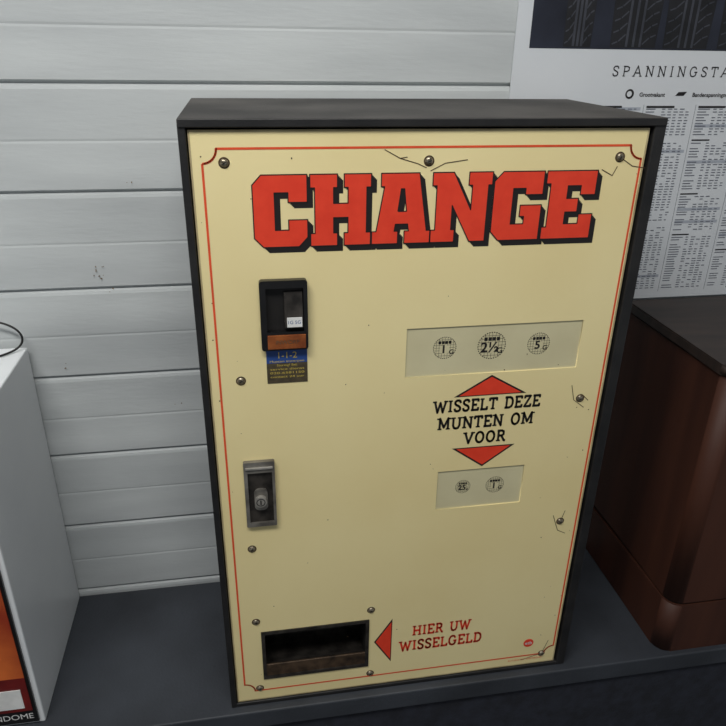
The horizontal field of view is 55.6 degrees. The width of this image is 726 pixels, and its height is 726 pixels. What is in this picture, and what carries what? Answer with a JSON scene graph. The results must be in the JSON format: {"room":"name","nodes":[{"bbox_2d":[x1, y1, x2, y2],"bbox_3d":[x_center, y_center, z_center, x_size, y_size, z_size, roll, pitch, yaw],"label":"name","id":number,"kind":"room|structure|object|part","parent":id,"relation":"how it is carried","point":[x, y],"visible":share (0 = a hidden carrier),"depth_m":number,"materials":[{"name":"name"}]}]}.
{"room":"gas station shop","nodes":[
{"label":"gas station shop","id":0,"kind":"room"},
{"bbox_2d":[0,0,725,596],"bbox_3d":[0.098,-0.121,0.963,3.800,2.715,0.007,-3,25,-9],"label":"wall","id":1,"kind":"structure","parent":0,"point":[93,93],"depth_m":0.85,"materials":[{"name":"paint"}]},
{"bbox_2d":[509,0,725,297],"bbox_3d":[0.481,-0.473,0.862,0.596,0.822,0.003,-3,25,-9],"label":"poster","id":2,"kind":"object","parent":1,"relation":"attached to","point":[664,58],"visible":0.66,"depth_m":0.89,"materials":[{"name":"paper"}]},
{"bbox_2d":[529,0,725,50],"bbox_3d":[0.483,-0.615,0.794,0.557,0.466,0.001,-3,25,-9],"label":"photo","id":3,"kind":"object","parent":2,"relation":"attached to","point":[554,25],"depth_m":0.86},
{"bbox_2d":[612,65,725,98],"bbox_3d":[0.421,-0.366,0.900,0.209,0.040,0.001,-3,25,-9],"label":"text","id":4,"kind":"object","parent":2,"relation":"attached to","point":[628,81],"depth_m":0.90,"materials":[{"name":"paper"}]},
{"bbox_3d":[0.347,1.759,0.087,3.800,0.050,3.260,-3,25,-9],"label":"floor","id":5,"kind":"structure","parent":0,"visible":0},
{"bbox_2d":[9,548,725,725],"bbox_3d":[0.106,0.751,1.229,3.700,0.800,0.252,-3,25,-9],"label":"countertop","id":6,"kind":"structure","parent":5,"relation":"on","point":[158,656],"depth_m":0.99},
{"bbox_2d":[0,348,78,725],"bbox_3d":[-0.598,0.233,0.860,0.356,0.430,0.232,-3,25,-9],"label":"vending machine","id":7,"kind":"object","parent":6,"relation":"on","point":[39,595],"visible":1,"depth_m":0.87,"materials":[{"name":"white metal"}]},
{"bbox_2d":[0,322,23,356],"bbox_3d":[-0.555,-0.013,0.828,0.263,0.043,0.077,-17,30,-33],"label":"power cable","id":8,"kind":"object","parent":7,"relation":"on","point":[2,323],"visible":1,"depth_m":0.88,"materials":[{"name":"black rubber"}]},
{"bbox_2d":[0,590,23,680],"bbox_3d":[-0.578,0.262,0.757,0.334,0.295,0.001,-3,25,-9],"label":"picture","id":9,"kind":"object","parent":7,"relation":"on","point":[11,619],"depth_m":0.82},
{"bbox_2d":[0,678,32,713],"bbox_3d":[-0.581,0.421,0.832,0.334,0.057,0.001,-3,25,-9],"label":"picture","id":10,"kind":"object","parent":7,"relation":"attached to","point":[16,694],"depth_m":0.86},
{"bbox_3d":[-0.580,0.277,0.766,0.344,0.418,0.003,-3,25,-9],"label":"frame","id":11,"kind":"part","parent":7,"relation":"part of","materials":[{"name":"black plastic"}]},
{"bbox_2d":[237,658,555,706],"bbox_3d":[0.037,0.391,1.045,0.465,0.006,0.228,-3,25,-9],"label":"housing","id":12,"kind":"object","parent":6,"relation":"on","point":[551,662],"visible":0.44,"depth_m":0.94,"materials":[{"name":"black metal"}]},
{"bbox_2d":[176,124,236,707],"bbox_3d":[-0.183,0.075,0.855,0.007,0.732,0.228,-3,25,-9],"label":"housing","id":13,"kind":"object","parent":12,"relation":"attached to","point":[181,132],"visible":0.47,"depth_m":0.71,"materials":[{"name":"black metal"}]},
{"bbox_2d":[176,98,666,127],"bbox_3d":[0.048,-0.269,0.736,0.465,0.008,0.228,-3,25,-9],"label":"housing","id":14,"kind":"object","parent":13,"relation":"attached to","point":[196,108],"visible":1,"depth_m":0.71,"materials":[{"name":"grey metal"}]},
{"bbox_2d":[177,118,667,127],"bbox_3d":[0.068,-0.221,0.633,0.463,0.007,0.002,-3,25,-9],"label":"housing lip","id":15,"kind":"object","parent":14,"relation":"attached to","point":[419,122],"depth_m":0.63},
{"bbox_2d":[199,126,556,128],"bbox_3d":[0.025,0.015,0.989,0.457,0.727,0.005,-3,25,-9],"label":"housing","id":16,"kind":"object","parent":12,"relation":"attached to","point":[530,126],"visible":0.02,"depth_m":0.84,"materials":[{"name":"black metal"}]},
{"bbox_2d":[187,128,647,700],"bbox_3d":[0.058,0.108,0.793,0.441,0.719,0.004,-3,25,-9],"label":"door","id":17,"kind":"structure","parent":12,"relation":"attached to","point":[359,527],"depth_m":0.76,"materials":[{"name":"beige metal"}]},
{"bbox_2d":[218,157,229,168],"bbox_3d":[-0.125,-0.180,0.620,0.010,0.010,0.001,-3,25,-9],"label":"screw washer","id":18,"kind":"object","parent":17,"relation":"attached to","point":[221,157],"visible":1,"depth_m":0.62,"materials":[{"name":"silver metal"}]},
{"bbox_2d":[220,158,228,166],"bbox_3d":[-0.125,-0.180,0.619,0.008,0.008,0.002,-3,25,-9],"label":"screw","id":19,"kind":"object","parent":18,"relation":"in","point":[223,160],"depth_m":0.62,"materials":[{"name":"metal"}]},
{"bbox_2d":[237,378,244,384],"bbox_3d":[-0.126,0.019,0.713,0.008,0.008,0.002,-3,25,-9],"label":"screw","id":20,"kind":"object","parent":17,"relation":"attached to","point":[239,380],"depth_m":0.71,"materials":[{"name":"metal"}]},
{"bbox_2d":[243,459,276,527],"bbox_3d":[-0.115,0.147,0.774,0.034,0.087,0.005,-3,25,-9],"label":"lock plate","id":21,"kind":"object","parent":17,"relation":"attached to","point":[266,462],"visible":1,"depth_m":0.76,"materials":[{"name":"grey metal"}]},
{"bbox_2d":[245,466,272,470],"bbox_3d":[-0.114,0.116,0.756,0.030,0.003,0.002,-3,25,-9],"label":"ridge","id":22,"kind":"object","parent":21,"relation":"attached to","point":[269,467],"depth_m":0.75,"materials":[{"name":"silver metal"}]},
{"bbox_2d":[254,488,267,509],"bbox_3d":[-0.115,0.153,0.776,0.015,0.028,0.004,-3,25,-9],"label":"lock keeper","id":23,"kind":"object","parent":21,"relation":"attached to","point":[259,491],"depth_m":0.77,"materials":[{"name":"silver metal"}]},
{"bbox_2d":[255,495,266,506],"bbox_3d":[-0.114,0.155,0.772,0.013,0.013,0.005,-3,25,-9],"label":"cylinder","id":24,"kind":"object","parent":23,"relation":"in","point":[260,496],"depth_m":0.77,"materials":[{"name":"silver metal"}]},
{"bbox_2d":[252,175,306,246],"bbox_3d":[-0.077,-0.142,0.647,0.051,0.068,0.001,-3,25,-9],"label":"title letter","id":25,"kind":"object","parent":17,"relation":"attached to","point":[263,189],"visible":1,"depth_m":0.64,"materials":[{"name":"red paint"}]},
{"bbox_2d":[251,174,308,247],"bbox_3d":[-0.077,-0.142,0.647,0.052,0.069,0.001,-3,25,-9],"label":"title outline","id":26,"kind":"object","parent":17,"relation":"attached to","point":[274,193],"depth_m":0.64},
{"bbox_2d":[258,278,308,350],"bbox_3d":[-0.079,-0.048,0.688,0.047,0.074,0.008,-3,25,-9],"label":"coin slot","id":27,"kind":"object","parent":17,"relation":"attached to","point":[283,283],"visible":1,"depth_m":0.68,"materials":[{"name":"black plastic"}]},
{"bbox_2d":[265,288,303,330],"bbox_3d":[-0.078,-0.055,0.689,0.039,0.048,0.002,-3,25,-9],"label":"well","id":28,"kind":"object","parent":27,"relation":"attached to","point":[274,297],"depth_m":0.69,"materials":[{"name":"black plastic"}]},
{"bbox_2d":[267,334,305,349],"bbox_3d":[-0.077,-0.021,0.696,0.039,0.015,0.002,-3,25,-9],"label":"label","id":29,"kind":"object","parent":27,"relation":"attached to","point":[272,340],"depth_m":0.69,"materials":[{"name":"orange metal"}]},
{"bbox_2d":[276,340,298,344],"bbox_3d":[-0.076,-0.021,0.695,0.024,0.004,0.001,-3,25,-9],"label":"text","id":30,"kind":"object","parent":27,"relation":"attached to","point":[293,341],"visible":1,"depth_m":0.69},
{"bbox_2d":[284,291,302,327],"bbox_3d":[-0.069,-0.052,0.686,0.018,0.038,0.008,-3,25,-9],"label":"chute","id":31,"kind":"object","parent":27,"relation":"attached to","point":[293,307],"depth_m":0.68,"materials":[{"name":"grey metal"}]},
{"bbox_2d":[287,317,301,327],"bbox_3d":[-0.068,-0.041,0.687,0.015,0.010,0.001,-3,25,-9],"label":"sticker","id":32,"kind":"object","parent":27,"relation":"attached to","point":[293,319],"visible":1,"depth_m":0.69,"materials":[{"name":"white paper"}]},
{"bbox_2d":[266,349,306,363],"bbox_3d":[-0.079,-0.008,0.710,0.042,0.017,0.001,-3,25,-9],"label":"label","id":33,"kind":"object","parent":17,"relation":"attached to","point":[301,354],"visible":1,"depth_m":0.71,"materials":[{"name":"blue paper"}]},
{"bbox_2d":[267,362,307,383],"bbox_3d":[-0.079,0.010,0.719,0.042,0.023,0.001,-3,25,-9],"label":"label","id":34,"kind":"object","parent":17,"relation":"attached to","point":[274,367],"visible":1,"depth_m":0.72,"materials":[{"name":"black paper"}]},
{"bbox_2d":[265,180,313,252],"bbox_3d":[-0.072,-0.137,0.650,0.051,0.068,0.001,-3,25,-9],"label":"title shadow","id":35,"kind":"object","parent":17,"relation":"attached to","point":[306,244],"visible":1,"depth_m":0.65,"materials":[{"name":"black paint"}]},
{"bbox_2d":[265,624,363,663],"bbox_3d":[-0.067,0.380,0.934,0.133,0.018,0.062,-3,25,-9],"label":"tray scoop","id":36,"kind":"object","parent":17,"relation":"attached to","point":[306,644],"visible":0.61,"depth_m":0.94,"materials":[{"name":"black metal"}]},
{"bbox_2d":[267,651,364,675],"bbox_3d":[-0.061,0.395,0.905,0.131,0.020,0.003,-3,25,-9],"label":"tray front lip","id":37,"kind":"object","parent":36,"relation":"attached to","point":[358,657],"depth_m":0.90,"materials":[{"name":"brown metal"}]},
{"bbox_2d":[261,619,368,679],"bbox_3d":[-0.061,0.371,0.893,0.138,0.082,0.004,-3,25,-9],"label":"frame","id":38,"kind":"object","parent":17,"relation":"attached to","point":[366,622],"depth_m":0.89,"materials":[{"name":"black metal"}]},
{"bbox_2d":[309,173,371,246],"bbox_3d":[-0.021,-0.145,0.656,0.059,0.069,0.001,-3,25,-9],"label":"title outline","id":39,"kind":"object","parent":17,"relation":"attached to","point":[367,187],"depth_m":0.66},
{"bbox_2d":[310,174,370,245],"bbox_3d":[-0.021,-0.145,0.656,0.058,0.068,0.001,-3,25,-9],"label":"title letter","id":40,"kind":"object","parent":17,"relation":"attached to","point":[325,210],"visible":1,"depth_m":0.66,"materials":[{"name":"red paint"}]},
{"bbox_2d":[316,179,376,251],"bbox_3d":[-0.016,-0.141,0.659,0.058,0.068,0.001,-3,25,-9],"label":"title shadow","id":41,"kind":"object","parent":17,"relation":"attached to","point":[339,189],"visible":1,"depth_m":0.66,"materials":[{"name":"black paint"}]},
{"bbox_2d":[374,620,391,660],"bbox_3d":[0.027,0.366,0.906,0.020,0.065,0.001,-3,25,-9],"label":"arrow","id":42,"kind":"object","parent":17,"relation":"attached to","point":[384,641],"visible":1,"depth_m":0.91,"materials":[{"name":"red paint"}]},
{"bbox_2d":[372,173,428,243],"bbox_3d":[0.037,-0.149,0.665,0.058,0.068,0.001,-3,25,-9],"label":"title letter","id":43,"kind":"object","parent":17,"relation":"attached to","point":[389,216],"visible":1,"depth_m":0.67,"materials":[{"name":"red paint"}]},
{"bbox_2d":[371,172,429,244],"bbox_3d":[0.037,-0.149,0.665,0.059,0.069,0.001,-3,25,-9],"label":"title outline","id":44,"kind":"object","parent":43,"relation":"attached to","point":[398,172],"depth_m":0.67},
{"bbox_2d":[377,179,433,249],"bbox_3d":[0.043,-0.144,0.669,0.058,0.068,0.001,-3,25,-9],"label":"title shadow","id":45,"kind":"object","parent":17,"relation":"attached to","point":[398,228],"visible":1,"depth_m":0.68,"materials":[{"name":"black paint"}]},
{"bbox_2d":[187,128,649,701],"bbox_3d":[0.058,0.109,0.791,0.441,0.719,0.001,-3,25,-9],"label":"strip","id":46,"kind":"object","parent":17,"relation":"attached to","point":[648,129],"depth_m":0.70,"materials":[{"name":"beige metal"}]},
{"bbox_2d":[201,144,641,690],"bbox_3d":[0.061,0.108,0.791,0.429,0.688,0.001,-3,25,-9],"label":"border line","id":47,"kind":"object","parent":17,"relation":"attached to","point":[584,145],"visible":1,"depth_m":0.70,"materials":[{"name":"red paint"}]},
{"bbox_2d":[424,155,433,166],"bbox_3d":[0.062,-0.191,0.651,0.010,0.010,0.001,-3,25,-9],"label":"screw washer","id":48,"kind":"object","parent":17,"relation":"attached to","point":[428,155],"visible":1,"depth_m":0.65,"materials":[{"name":"silver metal"}]},
{"bbox_2d":[425,157,432,164],"bbox_3d":[0.063,-0.190,0.649,0.008,0.008,0.002,-3,25,-9],"label":"screw","id":49,"kind":"object","parent":48,"relation":"attached to","point":[427,159],"depth_m":0.65,"materials":[{"name":"metal"}]},
{"bbox_2d":[399,632,480,651],"bbox_3d":[0.104,0.374,0.924,0.115,0.020,0.001,-3,25,-9],"label":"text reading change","id":50,"kind":"object","parent":17,"relation":"attached to","point":[475,633],"visible":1,"depth_m":0.92,"materials":[{"name":"red paint"}]},
{"bbox_2d":[412,619,471,635],"bbox_3d":[0.105,0.351,0.913,0.081,0.019,0.001,-3,25,-9],"label":"text","id":51,"kind":"object","parent":17,"relation":"attached to","point":[469,620],"visible":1,"depth_m":0.91},
{"bbox_2d":[430,172,492,241],"bbox_3d":[0.096,-0.152,0.675,0.060,0.068,0.001,-3,25,-9],"label":"title letter","id":52,"kind":"object","parent":17,"relation":"attached to","point":[449,192],"visible":1,"depth_m":0.67,"materials":[{"name":"red paint"}]},
{"bbox_2d":[429,171,493,242],"bbox_3d":[0.096,-0.152,0.675,0.061,0.069,0.001,-3,25,-9],"label":"title outline","id":53,"kind":"object","parent":52,"relation":"attached to","point":[470,171],"depth_m":0.67},
{"bbox_2d":[434,177,497,247],"bbox_3d":[0.101,-0.147,0.678,0.060,0.068,0.001,-3,25,-9],"label":"title shadow","id":54,"kind":"object","parent":17,"relation":"attached to","point":[485,242],"visible":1,"depth_m":0.69,"materials":[{"name":"black paint"}]},
{"bbox_2d":[435,465,523,508],"bbox_3d":[0.139,0.148,0.828,0.107,0.055,0.003,-3,25,-9],"label":"window","id":55,"kind":"structure","parent":17,"relation":"attached to","point":[478,493],"depth_m":0.83,"materials":[{"name":"plastic"}]},
{"bbox_2d":[455,480,469,492],"bbox_3d":[0.119,0.148,0.822,0.019,0.019,0.001,-3,25,-9],"label":"print","id":56,"kind":"object","parent":55,"relation":"attached to","point":[461,480],"visible":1,"depth_m":0.82},
{"bbox_2d":[486,476,503,491],"bbox_3d":[0.158,0.146,0.829,0.023,0.023,0.001,-3,25,-9],"label":"print","id":57,"kind":"object","parent":55,"relation":"attached to","point":[496,479],"visible":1,"depth_m":0.83},
{"bbox_2d":[456,445,509,463],"bbox_3d":[0.140,0.109,0.806,0.065,0.024,0.001,-3,25,-9],"label":"down arrow","id":58,"kind":"object","parent":17,"relation":"attached to","point":[481,455],"visible":1,"depth_m":0.80,"materials":[{"name":"red paint"}]},
{"bbox_2d":[453,444,512,465],"bbox_3d":[0.140,0.109,0.806,0.076,0.028,0.001,-3,25,-9],"label":"down arrow edge","id":59,"kind":"object","parent":17,"relation":"attached to","point":[504,444],"visible":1,"depth_m":0.81,"materials":[{"name":"paint"}]},
{"bbox_2d":[463,429,504,443],"bbox_3d":[0.140,0.085,0.795,0.052,0.017,0.001,-3,25,-9],"label":"text voor","id":60,"kind":"object","parent":17,"relation":"attached to","point":[500,430],"visible":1,"depth_m":0.80,"materials":[{"name":"black paint"}]},
{"bbox_2d":[437,411,534,429],"bbox_3d":[0.140,0.066,0.786,0.116,0.017,0.001,-3,25,-9],"label":"text","id":61,"kind":"object","parent":17,"relation":"attached to","point":[532,412],"visible":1,"depth_m":0.79},
{"bbox_2d":[433,394,540,413],"bbox_3d":[0.140,0.046,0.777,0.127,0.017,0.001,-3,25,-9],"label":"text","id":62,"kind":"object","parent":17,"relation":"attached to","point":[535,395],"visible":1,"depth_m":0.78},
{"bbox_2d":[460,377,519,395],"bbox_3d":[0.143,0.025,0.767,0.073,0.022,0.001,-3,25,-9],"label":"up arrow","id":63,"kind":"object","parent":17,"relation":"attached to","point":[491,385],"visible":1,"depth_m":0.77,"materials":[{"name":"red paint"}]},
{"bbox_2d":[454,375,525,397],"bbox_3d":[0.143,0.025,0.767,0.085,0.025,0.001,-3,25,-9],"label":"up arrow edge","id":64,"kind":"object","parent":17,"relation":"attached to","point":[521,391],"visible":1,"depth_m":0.77,"materials":[{"name":"paint"}]},
{"bbox_2d":[405,320,582,376],"bbox_3d":[0.142,-0.017,0.751,0.198,0.058,0.003,-3,25,-9],"label":"label panel","id":65,"kind":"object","parent":17,"relation":"attached to","point":[564,336],"depth_m":0.75,"materials":[{"name":"plastic"}]},
{"bbox_2d":[433,337,455,358],"bbox_3d":[0.088,-0.016,0.739,0.026,0.026,0.001,-3,25,-9],"label":"print","id":66,"kind":"object","parent":65,"relation":"attached to","point":[443,342],"visible":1,"depth_m":0.74},
{"bbox_2d":[440,345,449,353],"bbox_3d":[0.088,-0.014,0.740,0.011,0.011,0.001,-3,25,-9],"label":"disc","id":67,"kind":"object","parent":66,"relation":"attached to","point":[447,348],"visible":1,"depth_m":0.74,"materials":[{"name":"plastic"}]},
{"bbox_2d":[477,332,505,358],"bbox_3d":[0.140,-0.019,0.748,0.032,0.032,0.001,-3,25,-9],"label":"print","id":68,"kind":"object","parent":65,"relation":"attached to","point":[492,337],"visible":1,"depth_m":0.74},
{"bbox_2d":[480,342,497,352],"bbox_3d":[0.138,-0.017,0.748,0.020,0.012,0.001,-3,25,-9],"label":"number","id":69,"kind":"object","parent":68,"relation":"attached to","point":[485,343],"visible":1,"depth_m":0.75,"materials":[{"name":"black paint"}]},
{"bbox_2d":[486,342,496,352],"bbox_3d":[0.140,-0.017,0.748,0.014,0.014,0.001,-3,25,-9],"label":"disc","id":70,"kind":"object","parent":68,"relation":"attached to","point":[492,343],"visible":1,"depth_m":0.75,"materials":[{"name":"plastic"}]},
{"bbox_2d":[527,333,549,353],"bbox_3d":[0.193,-0.021,0.756,0.026,0.026,0.001,-3,25,-9],"label":"print","id":71,"kind":"object","parent":65,"relation":"attached to","point":[539,337],"visible":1,"depth_m":0.76},
{"bbox_2d":[534,341,542,349],"bbox_3d":[0.193,-0.020,0.757,0.011,0.011,0.001,-3,25,-9],"label":"disc","id":72,"kind":"object","parent":71,"relation":"attached to","point":[540,343],"visible":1,"depth_m":0.76,"materials":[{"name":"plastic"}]},
{"bbox_2d":[491,482,497,488],"bbox_3d":[0.158,0.148,0.829,0.010,0.010,0.001,-3,25,-9],"label":"disc","id":73,"kind":"object","parent":17,"relation":"attached to","point":[496,483],"visible":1,"depth_m":0.83,"materials":[{"name":"plastic"}]},
{"bbox_2d":[385,149,644,658],"bbox_3d":[0.146,0.108,0.807,0.266,0.693,0.001,-3,25,-9],"label":"cracks","id":74,"kind":"object","parent":17,"relation":"attached to","point":[385,149],"visible":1,"depth_m":0.68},
{"bbox_2d":[491,172,544,239],"bbox_3d":[0.153,-0.155,0.684,0.051,0.068,0.001,-3,25,-9],"label":"title letter","id":75,"kind":"object","parent":17,"relation":"attached to","point":[501,228],"visible":1,"depth_m":0.68,"materials":[{"name":"red paint"}]},
{"bbox_2d":[490,170,545,240],"bbox_3d":[0.153,-0.155,0.684,0.052,0.069,0.001,-3,25,-9],"label":"title outline","id":76,"kind":"object","parent":75,"relation":"attached to","point":[537,170],"depth_m":0.68},
{"bbox_2d":[498,177,548,245],"bbox_3d":[0.158,-0.151,0.687,0.051,0.068,0.001,-3,25,-9],"label":"title shadow","id":77,"kind":"object","parent":17,"relation":"attached to","point":[546,186],"visible":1,"depth_m":0.69,"materials":[{"name":"paint"}]},
{"bbox_2d":[523,639,532,646],"bbox_3d":[0.229,0.388,0.954,0.014,0.014,0.001,-3,25,-9],"label":"badge","id":78,"kind":"object","parent":17,"relation":"attached to","point":[527,640],"visible":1,"depth_m":0.95,"materials":[{"name":"red paint"}]},
{"bbox_2d":[540,171,597,238],"bbox_3d":[0.207,-0.159,0.693,0.053,0.068,0.001,-3,25,-9],"label":"title letter","id":79,"kind":"object","parent":17,"relation":"attached to","point":[560,180],"visible":1,"depth_m":0.69,"materials":[{"name":"red paint"}]},
{"bbox_2d":[539,170,598,239],"bbox_3d":[0.207,-0.159,0.692,0.054,0.069,0.001,-3,25,-9],"label":"title outline","id":80,"kind":"object","parent":79,"relation":"attached to","point":[548,170],"depth_m":0.69},
{"bbox_2d":[544,176,602,243],"bbox_3d":[0.212,-0.154,0.696,0.053,0.068,0.001,-3,25,-9],"label":"title shadow","id":81,"kind":"object","parent":17,"relation":"attached to","point":[571,189],"visible":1,"depth_m":0.70,"materials":[{"name":"black paint"}]},
{"bbox_2d":[615,152,624,161],"bbox_3d":[0.254,-0.203,0.680,0.010,0.010,0.001,-3,25,-9],"label":"screw washer","id":82,"kind":"object","parent":17,"relation":"attached to","point":[618,152],"visible":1,"depth_m":0.68,"materials":[{"name":"metal"}]},
{"bbox_2d":[616,153,623,160],"bbox_3d":[0.254,-0.203,0.679,0.008,0.008,0.002,-3,25,-9],"label":"screw","id":83,"kind":"object","parent":82,"relation":"attached to","point":[619,155],"depth_m":0.68,"materials":[{"name":"metal"}]},
{"bbox_2d":[554,126,665,663],"bbox_3d":[0.266,0.049,0.926,0.012,0.732,0.228,-3,25,-9],"label":"housing","id":84,"kind":"object","parent":12,"relation":"attached to","point":[657,133],"visible":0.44,"depth_m":0.78,"materials":[{"name":"black metal"}]},
{"bbox_2d":[586,296,725,650],"bbox_3d":[0.667,0.149,1.052,0.526,0.456,0.245,-3,25,-9],"label":"box","id":85,"kind":"object","parent":6,"relation":"on","point":[657,533],"visible":0.94,"depth_m":0.97,"materials":[{"name":"brown wood"}]}
]}

